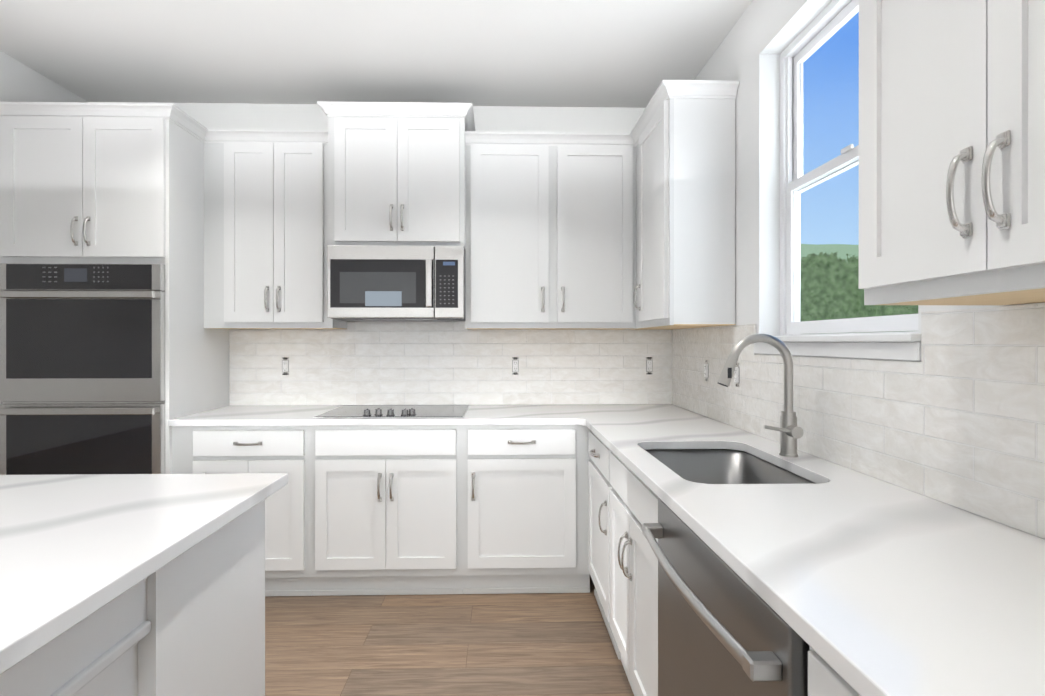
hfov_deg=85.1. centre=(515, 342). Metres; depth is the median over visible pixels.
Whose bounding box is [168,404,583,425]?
countertop
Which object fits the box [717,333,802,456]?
pull-down faucet
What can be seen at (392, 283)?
over-the-range microwave
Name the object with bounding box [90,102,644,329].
wall
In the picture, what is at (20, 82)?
wall jog
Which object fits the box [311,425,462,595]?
base cabinet
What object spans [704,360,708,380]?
duplex electrical outlet
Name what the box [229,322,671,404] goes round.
tile backsplash
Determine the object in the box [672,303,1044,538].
tile backsplash
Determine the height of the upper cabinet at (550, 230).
1.100 m
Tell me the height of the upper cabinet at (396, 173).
0.772 m
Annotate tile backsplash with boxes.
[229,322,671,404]
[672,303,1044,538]
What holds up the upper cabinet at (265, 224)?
attached to the wall at (486, 118)
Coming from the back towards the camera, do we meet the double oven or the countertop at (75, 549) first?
the double oven
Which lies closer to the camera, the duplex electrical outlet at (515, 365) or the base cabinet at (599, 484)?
the base cabinet at (599, 484)
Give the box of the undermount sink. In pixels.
[646,449,815,483]
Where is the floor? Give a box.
[265,576,633,695]
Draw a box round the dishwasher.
[642,498,808,695]
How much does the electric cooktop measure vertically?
0.042 m
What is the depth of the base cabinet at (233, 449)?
2.88 m
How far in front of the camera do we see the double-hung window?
2.15 m
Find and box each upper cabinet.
[204,129,346,328]
[317,101,475,246]
[465,131,635,329]
[625,80,738,329]
[859,0,1044,304]
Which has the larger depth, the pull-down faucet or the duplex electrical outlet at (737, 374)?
the duplex electrical outlet at (737, 374)
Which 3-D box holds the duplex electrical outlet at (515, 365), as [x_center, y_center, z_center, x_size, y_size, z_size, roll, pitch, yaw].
[0.000,0.144,3.525,0.041,0.108,0.012,0,0,-1]
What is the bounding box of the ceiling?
[0,0,752,107]
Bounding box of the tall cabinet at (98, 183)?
[0,102,229,473]
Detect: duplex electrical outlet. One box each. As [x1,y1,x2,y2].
[282,357,288,374]
[512,357,518,374]
[646,357,652,373]
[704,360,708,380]
[734,363,739,386]
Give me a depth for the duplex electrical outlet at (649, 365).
3.54 m
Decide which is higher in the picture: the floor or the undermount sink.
the undermount sink
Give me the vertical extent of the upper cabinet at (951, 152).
1.100 m
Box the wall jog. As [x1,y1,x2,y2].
[0,51,87,101]
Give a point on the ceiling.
(587, 53)
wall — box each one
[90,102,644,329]
[673,0,1044,361]
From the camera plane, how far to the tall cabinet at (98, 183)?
2.84 m
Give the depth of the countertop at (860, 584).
1.00 m
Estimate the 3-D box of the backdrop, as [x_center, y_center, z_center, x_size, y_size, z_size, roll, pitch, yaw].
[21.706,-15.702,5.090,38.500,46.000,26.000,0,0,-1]
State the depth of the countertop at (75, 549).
1.16 m
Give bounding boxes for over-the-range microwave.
[327,245,464,320]
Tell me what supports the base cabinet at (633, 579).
on the floor
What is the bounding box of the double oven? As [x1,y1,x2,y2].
[0,263,165,474]
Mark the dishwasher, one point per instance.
(724, 629)
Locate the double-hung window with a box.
[754,0,920,360]
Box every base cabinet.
[0,499,264,695]
[172,426,311,595]
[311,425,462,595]
[462,425,590,593]
[588,430,620,659]
[610,452,658,695]
[808,646,859,695]
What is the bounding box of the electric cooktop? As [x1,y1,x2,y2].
[313,405,468,417]
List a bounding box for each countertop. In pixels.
[0,473,287,674]
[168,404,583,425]
[576,404,1044,695]
[588,404,683,415]
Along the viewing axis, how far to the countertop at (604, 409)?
3.23 m
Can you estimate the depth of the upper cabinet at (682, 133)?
2.61 m
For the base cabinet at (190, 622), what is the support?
on the floor
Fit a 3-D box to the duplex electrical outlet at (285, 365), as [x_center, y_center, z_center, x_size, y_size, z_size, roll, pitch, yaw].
[-1.409,0.144,3.489,0.041,0.108,0.012,0,0,-1]
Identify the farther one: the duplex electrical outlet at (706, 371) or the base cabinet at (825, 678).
the duplex electrical outlet at (706, 371)
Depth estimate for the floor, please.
2.44 m
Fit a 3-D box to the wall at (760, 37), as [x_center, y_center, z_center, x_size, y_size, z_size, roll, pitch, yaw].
[1.167,-0.082,-0.230,0.160,2.768,7.600,0,0,-1]
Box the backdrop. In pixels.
[800,12,917,333]
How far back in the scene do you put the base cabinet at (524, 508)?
2.92 m

